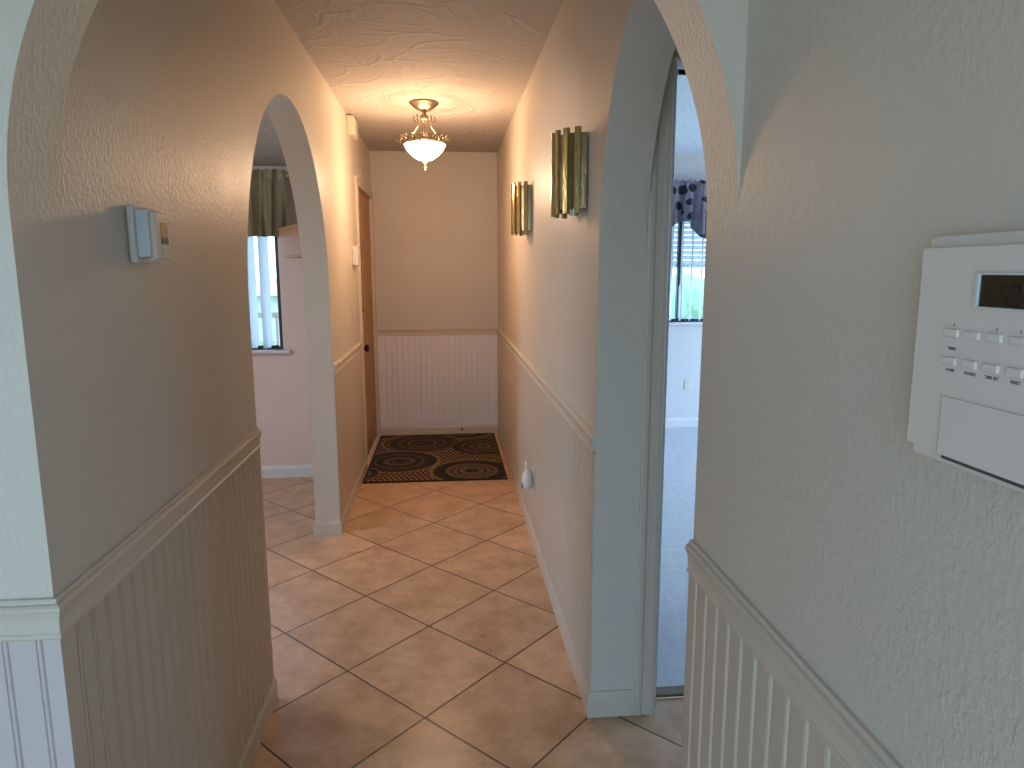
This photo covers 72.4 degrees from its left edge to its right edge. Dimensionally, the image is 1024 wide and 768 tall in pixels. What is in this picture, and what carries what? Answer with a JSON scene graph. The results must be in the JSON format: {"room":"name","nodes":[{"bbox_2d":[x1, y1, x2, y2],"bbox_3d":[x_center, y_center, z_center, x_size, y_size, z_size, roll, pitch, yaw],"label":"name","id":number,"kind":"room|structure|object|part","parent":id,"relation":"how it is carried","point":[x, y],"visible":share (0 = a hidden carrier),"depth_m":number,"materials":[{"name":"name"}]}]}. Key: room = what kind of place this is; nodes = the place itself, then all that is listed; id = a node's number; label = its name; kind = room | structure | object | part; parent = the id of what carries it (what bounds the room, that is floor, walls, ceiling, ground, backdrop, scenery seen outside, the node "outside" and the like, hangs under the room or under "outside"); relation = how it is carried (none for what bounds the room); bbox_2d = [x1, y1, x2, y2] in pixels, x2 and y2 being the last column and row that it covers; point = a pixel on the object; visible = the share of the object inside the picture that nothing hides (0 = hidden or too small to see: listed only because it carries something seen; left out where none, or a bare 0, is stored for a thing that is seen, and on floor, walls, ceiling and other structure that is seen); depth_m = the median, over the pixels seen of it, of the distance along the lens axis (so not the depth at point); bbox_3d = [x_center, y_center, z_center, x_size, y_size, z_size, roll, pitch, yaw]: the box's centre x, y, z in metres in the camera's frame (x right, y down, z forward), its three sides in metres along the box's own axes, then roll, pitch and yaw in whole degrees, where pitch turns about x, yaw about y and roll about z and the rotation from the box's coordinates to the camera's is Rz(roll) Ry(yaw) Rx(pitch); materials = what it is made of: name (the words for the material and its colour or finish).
{"room":"home hallway","nodes":[
{"label":"home hallway","id":0,"kind":"room"},
{"bbox_2d":[58,0,377,560],"bbox_3d":[-1.018,-0.345,3.596,0.130,2.440,4.951,-1,9,-5],"label":"wall","id":1,"kind":"structure","parent":0,"point":[166,102],"depth_m":1.66,"materials":[{"name":"paint"}]},
{"bbox_2d":[126,204,170,263],"bbox_3d":[-0.722,-0.300,1.415,0.054,0.112,0.127,-1,9,-5],"label":"thermostat","id":2,"kind":"object","parent":1,"relation":"attached to","point":[148,230],"visible":1,"depth_m":1.36,"materials":[{"name":"white plastic"}]},
{"bbox_2d":[62,448,273,767],"bbox_3d":[-0.759,0.702,1.740,0.007,0.830,1.186,-1,9,-5],"label":"wainscoting","id":3,"kind":"structure","parent":1,"relation":"attached to","point":[173,667],"depth_m":1.60,"materials":[{"name":"paint"}]},
{"bbox_2d":[236,677,277,767],"bbox_3d":[-2.189,1.161,1.679,2.891,0.088,1.210,-1,9,-5],"label":"baseboard","id":4,"kind":"structure","parent":1,"relation":"attached to","point":[256,735],"depth_m":2.18,"materials":[{"name":"paint"}]},
{"bbox_2d":[333,341,362,375],"bbox_3d":[-1.015,-0.174,4.382,0.016,0.066,1.258,-1,9,-5],"label":"trim","id":5,"kind":"structure","parent":1,"relation":"attached to","point":[347,357],"depth_m":4.21,"materials":[{"name":"paint"}]},
{"bbox_2d":[333,350,365,518],"bbox_3d":[-1.018,0.260,4.452,0.007,0.830,1.258,-1,9,-5],"label":"trim","id":6,"kind":"structure","parent":1,"relation":"attached to","point":[348,383],"depth_m":4.30,"materials":[{"name":"paint"}]},
{"bbox_2d":[346,115,357,138],"bbox_3d":[-1.040,-1.671,4.559,0.048,0.118,0.190,-1,9,-5],"label":"door chime","id":7,"kind":"object","parent":1,"relation":"attached to","point":[352,132],"visible":1,"depth_m":4.47,"materials":[{"name":"beige plastic"}]},
{"bbox_2d":[353,306,355,324],"bbox_3d":[-1.044,-0.455,4.650,0.016,0.118,0.074,-1,9,-5],"label":"light switch","id":8,"kind":"object","parent":1,"relation":"attached to","point":[354,314],"visible":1,"depth_m":4.64,"materials":[{"name":"beige plastic"}]},
{"bbox_2d":[352,246,358,264],"bbox_3d":[-1.041,-0.858,4.676,0.040,0.125,0.100,-1,9,-5],"label":"intercom","id":9,"kind":"object","parent":1,"relation":"attached to","point":[355,249],"visible":1,"depth_m":4.63,"materials":[{"name":"white plastic"}]},
{"bbox_2d":[354,175,380,468],"bbox_3d":[-1.172,-0.487,5.515,0.172,2.103,1.091,-1,9,-5],"label":"door","id":10,"kind":"structure","parent":1,"relation":"in","point":[361,200],"depth_m":5.59,"materials":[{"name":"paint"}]},
{"bbox_3d":[-1.079,-0.264,5.146,0.062,0.060,0.060,-1,9,-5],"label":"knob","id":11,"kind":"part","parent":10,"relation":"part of","materials":[{"name":"brown metal"}]},
{"bbox_2d":[252,110,286,165],"bbox_3d":[-2.401,-1.152,2.717,2.759,0.040,3.741,-1,9,-5],"label":"ceiling","id":12,"kind":"structure","parent":0,"point":[268,151],"depth_m":3.95,"materials":[{"name":"grey paint"}]},
{"bbox_2d":[252,166,312,465],"bbox_3d":[-2.581,-0.534,4.770,2.759,2.440,0.130,-1,9,-5],"label":"wall","id":13,"kind":"structure","parent":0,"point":[281,381],"depth_m":4.88,"materials":[{"name":"paint"}]},
{"bbox_2d":[248,236,278,348],"bbox_3d":[-2.201,-0.781,4.657,1.202,1.108,0.070,-1,9,-5],"label":"vertical blind","id":14,"kind":"object","parent":13,"relation":"attached to","point":[262,242],"visible":0.12,"depth_m":4.74,"materials":[{"name":"white plastic"}]},
{"bbox_2d":[248,169,288,236],"bbox_3d":[-2.201,-1.178,4.550,1.497,0.431,0.164,-1,9,-5],"label":"curtain valance","id":15,"kind":"object","parent":13,"relation":"attached to","point":[267,197],"visible":0.19,"depth_m":4.56,"materials":[{"name":"green fabric"}]},
{"bbox_2d":[252,237,290,353],"bbox_3d":[-2.194,-0.769,4.708,1.325,1.137,0.100,-1,9,-5],"label":"window","id":16,"kind":"structure","parent":13,"relation":"attached to","point":[254,350],"depth_m":4.80,"materials":[{"name":"grey"}]},
{"bbox_3d":[-2.191,-0.214,4.771,1.325,0.022,0.045,-1,9,-5],"label":"sill","id":17,"kind":"part","parent":16,"relation":"part of","materials":[{"name":"white wood"}]},
{"bbox_2d":[261,464,312,477],"bbox_3d":[-2.567,0.638,4.890,2.749,0.088,0.012,-1,9,-5],"label":"baseboard","id":18,"kind":"structure","parent":13,"relation":"attached to","point":[275,471],"depth_m":4.97,"materials":[{"name":"white wood"}]},
{"bbox_2d":[278,223,301,257],"bbox_3d":[-1.328,-0.873,4.285,0.340,0.191,0.630,-1,9,-5],"label":"upper cabinet","id":19,"kind":"object","parent":13,"relation":"attached to","point":[289,239],"visible":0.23,"depth_m":4.31,"materials":[{"name":"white wood"}]},
{"bbox_2d":[0,0,748,599],"bbox_3d":[-1.623,0.076,1.020,3.954,2.440,0.133,-1,9,-5],"label":"wall","id":20,"kind":"structure","parent":0,"point":[47,542],"depth_m":1.06,"materials":[{"name":"paint"}]},
{"bbox_2d":[0,638,76,767],"bbox_3d":[-2.137,0.821,1.021,2.885,0.830,0.007,-1,9,-5],"label":"trim","id":21,"kind":"structure","parent":20,"relation":"attached to","point":[36,730],"depth_m":1.10,"materials":[{"name":"paint"}]},
{"bbox_2d":[0,428,261,641],"bbox_3d":[-2.189,0.293,1.529,2.894,0.066,1.202,-1,9,-5],"label":"trim","id":22,"kind":"structure","parent":20,"relation":"attached to","point":[52,618],"depth_m":1.24,"materials":[{"name":"paint"}]},
{"bbox_2d":[370,151,497,327],"bbox_3d":[-0.655,-0.762,6.148,1.338,2.440,0.130,-1,9,-5],"label":"wall","id":23,"kind":"structure","parent":0,"point":[436,254],"depth_m":6.00,"materials":[{"name":"paint"}]},
{"bbox_2d":[377,335,497,426],"bbox_3d":[-0.654,-0.025,6.199,1.063,0.830,0.007,-1,9,-5],"label":"trim","id":24,"kind":"structure","parent":23,"relation":"attached to","point":[425,380],"depth_m":6.20,"materials":[{"name":"white wood"}]},
{"bbox_2d":[251,427,697,767],"bbox_3d":[0.030,1.080,2.586,7.500,0.068,7.930,-1,9,-5],"label":"floor","id":25,"kind":"structure","parent":0,"point":[424,633],"depth_m":2.80,"materials":[{"name":"tile"}]},
{"bbox_2d":[362,433,507,483],"bbox_3d":[-0.598,0.564,5.566,1.006,0.008,1.400,-1,9,-5],"label":"entry rug","id":26,"kind":"object","parent":25,"relation":"on","point":[469,456],"visible":1,"depth_m":5.42,"materials":[{"name":"brown fabric"}]},
{"bbox_2d":[275,0,703,155],"bbox_3d":[0.088,-1.405,2.207,7.630,0.106,8.230,-1,9,-5],"label":"ceiling","id":27,"kind":"structure","parent":0,"point":[477,59],"depth_m":3.36,"materials":[{"name":"grey paint"}]},
{"bbox_2d":[396,99,450,169],"bbox_3d":[-0.530,-1.481,4.186,0.327,0.390,0.307,-1,9,-5],"label":"ceiling lamp","id":28,"kind":"object","parent":27,"relation":"hanging from","point":[424,149],"visible":1,"depth_m":4.12,"materials":[{"name":"white glass"}]},
{"bbox_3d":[-0.587,-1.533,4.204,0.116,0.166,0.019,5,10,27],"label":"scroll arm","id":29,"kind":"part","parent":28,"relation":"part of","materials":[{"name":"gold metal"}]},
{"bbox_3d":[-0.522,-1.526,4.179,0.058,0.174,0.058,-1,9,-5],"label":"stem","id":30,"kind":"part","parent":28,"relation":"part of","materials":[{"name":"gold metal"}]},
{"bbox_3d":[-0.514,-1.518,4.111,0.020,0.166,0.116,-1,9,-5],"label":"scroll arm","id":31,"kind":"part","parent":28,"relation":"part of","materials":[{"name":"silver metal"}]},
{"bbox_3d":[-0.522,-1.392,4.201,0.251,0.099,0.245,-1,9,-5],"label":"lamp shade","id":32,"kind":"part","parent":28,"relation":"part of","materials":[{"name":"white glass"}]},
{"bbox_3d":[-0.466,-1.536,4.218,0.116,0.166,0.019,-8,12,-41],"label":"scroll arm","id":33,"kind":"part","parent":28,"relation":"part of","materials":[{"name":"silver metal"}]},
{"bbox_2d":[634,61,683,711],"bbox_3d":[2.088,-0.148,2.350,3.403,2.440,0.125,-1,9,-5],"label":"wall","id":34,"kind":"structure","parent":0,"point":[678,64],"depth_m":2.15,"materials":[{"name":"paint"}]},
{"bbox_2d":[656,685,683,697],"bbox_3d":[0.860,1.065,2.464,0.788,0.013,0.050,-1,9,-5],"label":"trim","id":35,"kind":"structure","parent":34,"relation":"attached to","point":[665,691],"depth_m":2.42,"materials":[{"name":"white wood"}]},
{"bbox_2d":[666,156,705,417],"bbox_3d":[1.703,-0.806,6.392,3.403,2.440,0.160,-1,9,-5],"label":"wall","id":36,"kind":"structure","parent":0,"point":[684,341],"depth_m":6.42,"materials":[{"name":"paint"}]},
{"bbox_2d":[665,417,697,427],"bbox_3d":[1.710,0.356,6.524,3.383,0.088,0.012,-1,9,-5],"label":"baseboard","id":37,"kind":"structure","parent":36,"relation":"attached to","point":[693,421],"depth_m":6.51,"materials":[{"name":"white wood"}]},
{"bbox_2d":[669,222,702,324],"bbox_3d":[1.633,-1.105,6.290,1.650,1.137,0.100,-1,9,-5],"label":"window","id":38,"kind":"structure","parent":36,"relation":"attached to","point":[679,237],"depth_m":6.32,"materials":[{"name":"grey"}]},
{"bbox_3d":[1.637,-0.550,6.353,1.650,0.022,0.045,-1,9,-5],"label":"sill","id":39,"kind":"part","parent":38,"relation":"part of","materials":[{"name":"white wood"}]},
{"bbox_3d":[1.631,-1.120,6.313,1.550,1.115,0.051,-1,9,-5],"label":"frame","id":40,"kind":"part","parent":38,"relation":"part of","materials":[{"name":"grey"}]},
{"bbox_2d":[669,221,703,320],"bbox_3d":[1.660,-1.122,6.242,1.494,1.118,0.074,-1,9,-5],"label":"vertical blind","id":41,"kind":"object","parent":36,"relation":"attached to","point":[672,244],"visible":0.18,"depth_m":6.28,"materials":[{"name":"white plastic"}]},
{"bbox_2d":[677,221,683,317],"bbox_3d":[1.495,-1.022,6.199,0.027,0.870,0.012,-1,9,-5],"label":"blind wand","id":42,"kind":"object","parent":41,"relation":"hanging from","point":[683,221],"visible":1,"depth_m":6.19,"materials":[{"name":"white plastic"}]},
{"bbox_2d":[684,378,691,390],"bbox_3d":[1.626,0.006,6.462,0.072,0.115,0.007,-1,9,-5],"label":"wall outlet","id":43,"kind":"object","parent":36,"relation":"attached to","point":[687,382],"visible":1,"depth_m":6.46,"materials":[{"name":"white plastic"}]},
{"bbox_2d":[673,221,705,267],"bbox_3d":[1.620,-1.156,6.427,1.546,1.140,0.033,-1,9,-5],"label":"roller shutter","id":44,"kind":"object","parent":36,"relation":"attached to","point":[687,230],"visible":0.15,"depth_m":6.41,"materials":[{"name":"white"}]},
{"bbox_2d":[672,180,706,237],"bbox_3d":[1.642,-1.520,6.122,1.808,0.505,0.185,-1,9,-5],"label":"curtain valance","id":45,"kind":"object","parent":36,"relation":"attached to","point":[689,196],"visible":0.16,"depth_m":6.06,"materials":[{"name":"grey fabric"}]},
{"bbox_2d":[497,0,1023,767],"bbox_3d":[0.310,-0.141,2.327,0.143,2.440,7.760,-1,9,-5],"label":"wall","id":46,"kind":"structure","parent":0,"point":[873,131],"depth_m":0.86,"materials":[{"name":"paint"}]},
{"bbox_2d":[313,424,633,717],"bbox_3d":[-0.501,0.738,4.253,1.289,0.088,4.137,-1,9,-7],"label":"baseboard","id":47,"kind":"structure","parent":46,"relation":"attached to","point":[606,703],"depth_m":3.59,"materials":[{"name":"paint"}]},
{"bbox_2d":[377,327,595,453],"bbox_3d":[-0.463,-0.134,4.124,1.065,0.066,4.085,-1,9,-5],"label":"trim","id":48,"kind":"structure","parent":46,"relation":"attached to","point":[582,429],"depth_m":3.84,"materials":[{"name":"paint"}]},
{"bbox_2d":[511,181,531,235],"bbox_3d":[0.044,-0.930,3.740,0.098,0.268,0.261,-1,9,-5],"label":"wall sconce","id":49,"kind":"object","parent":46,"relation":"attached to","point":[521,195],"visible":1,"depth_m":3.64,"materials":[{"name":"gold metal"}]},
{"bbox_2d":[532,466,534,490],"bbox_3d":[0.113,0.497,3.684,0.006,0.115,0.072,-1,9,-5],"label":"wall outlet","id":50,"kind":"object","parent":46,"relation":"attached to","point":[533,469],"visible":1,"depth_m":3.66,"materials":[{"name":"white plastic"}]},
{"bbox_2d":[497,335,594,691],"bbox_3d":[0.064,0.292,4.241,0.007,0.830,4.079,-1,9,-5],"label":"wainscoting","id":51,"kind":"structure","parent":46,"relation":"attached to","point":[560,509],"depth_m":2.92,"materials":[{"name":"paint"}]},
{"bbox_2d":[521,461,532,489],"bbox_3d":[0.080,0.482,3.678,0.060,0.159,0.084,-1,9,-5],"label":"night light","id":52,"kind":"object","parent":51,"relation":"attached to","point":[527,479],"visible":1,"depth_m":3.65,"materials":[{"name":"white plastic"}]},
{"bbox_2d":[551,126,587,218],"bbox_3d":[0.179,-0.691,2.321,0.098,0.268,0.261,-1,9,-5],"label":"wall sconce","id":53,"kind":"object","parent":46,"relation":"attached to","point":[569,151],"visible":1,"depth_m":2.22,"materials":[{"name":"gold metal"}]},
{"bbox_2d":[634,46,680,715],"bbox_3d":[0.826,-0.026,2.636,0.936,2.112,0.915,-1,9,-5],"label":"door frame","id":54,"kind":"structure","parent":46,"relation":"in","point":[658,224],"depth_m":2.15,"materials":[{"name":"paint"}]},
{"bbox_2d":[677,68,685,75],"bbox_3d":[0.864,-0.923,2.095,0.770,0.024,0.024,-1,9,-5],"label":"tension rod","id":55,"kind":"object","parent":54,"relation":"attached to","point":[679,71],"visible":0.17,"depth_m":2.05,"materials":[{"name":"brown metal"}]},
{"bbox_3d":[0.863,-0.924,2.094,0.755,0.016,0.016,-1,9,-5],"label":"rod","id":56,"kind":"part","parent":55,"relation":"part of","materials":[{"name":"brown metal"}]},
{"bbox_2d":[681,574,843,767],"bbox_3d":[0.468,0.981,0.011,0.007,0.830,2.799,-1,9,-5],"label":"wainscoting","id":57,"kind":"structure","parent":46,"relation":"attached to","point":[736,715],"depth_m":1.13,"materials":[{"name":"paint"}]},
{"bbox_2d":[685,539,903,767],"bbox_3d":[0.463,0.547,-0.061,0.016,0.066,2.799,-1,9,-5],"label":"trim","id":58,"kind":"structure","parent":46,"relation":"attached to","point":[852,743],"depth_m":0.91,"materials":[{"name":"paint"}]},
{"bbox_2d":[906,230,1023,493],"bbox_3d":[0.397,-0.005,0.470,0.031,0.202,0.372,-1,9,-5],"label":"alarm keypad","id":59,"kind":"object","parent":46,"relation":"attached to","point":[966,407],"visible":1,"depth_m":0.57,"materials":[{"name":"beige plastic"}]},
{"bbox_3d":[0.385,0.059,0.461,0.002,0.051,0.296,-1,9,-5],"label":"flap door","id":60,"kind":"part","parent":59,"relation":"part of","materials":[{"name":"beige plastic"}]},
{"bbox_3d":[0.378,-0.066,0.509,0.002,0.029,0.111,-1,9,-5],"label":"display frame","id":61,"kind":"part","parent":59,"relation":"part of","materials":[{"name":"white plastic"}]},
{"label":"outside","id":62,"kind":"structure","parent":0,"visible":0},
{"bbox_3d":[-10.877,1.026,5.052,19.239,0.100,1.460,-1,9,-5],"label":"lawn","id":63,"kind":"structure","parent":62,"visible":0},
{"bbox_2d":[258,312,279,345],"bbox_3d":[-3.132,0.045,6.227,3.310,1.430,0.070,-1,9,-5],"label":"balcony railing","id":64,"kind":"object","parent":63,"relation":"on","point":[274,314],"visible":0.02,"depth_m":6.22,"materials":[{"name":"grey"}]},
{"bbox_3d":[-3.139,-0.596,6.122,3.300,0.050,0.050,-1,9,-5],"label":"rail","id":65,"kind":"part","parent":64,"relation":"part of","materials":[{"name":"grey metal"}]},
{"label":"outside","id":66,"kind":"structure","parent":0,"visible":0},
{"bbox_3d":[-3.116,-3.542,32.988,80.000,0.100,53.450,-1,9,-5],"label":"ground","id":67,"kind":"structure","parent":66,"visible":0},
{"bbox_2d":[256,279,279,340],"bbox_3d":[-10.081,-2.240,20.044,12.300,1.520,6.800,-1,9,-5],"label":"neighbouring house","id":68,"kind":"structure","parent":67,"relation":"on","point":[273,282],"depth_m":17.50,"materials":[{"name":"grey"}]},
{"bbox_2d":[671,272,703,317],"bbox_3d":[2.957,-1.221,13.796,2.699,1.930,1.821,-1,9,-5],"label":"shrub","id":69,"kind":"object","parent":67,"relation":"on","point":[686,276],"visible":0.13,"depth_m":13.18,"materials":[{"name":"green plant"}]}
]}

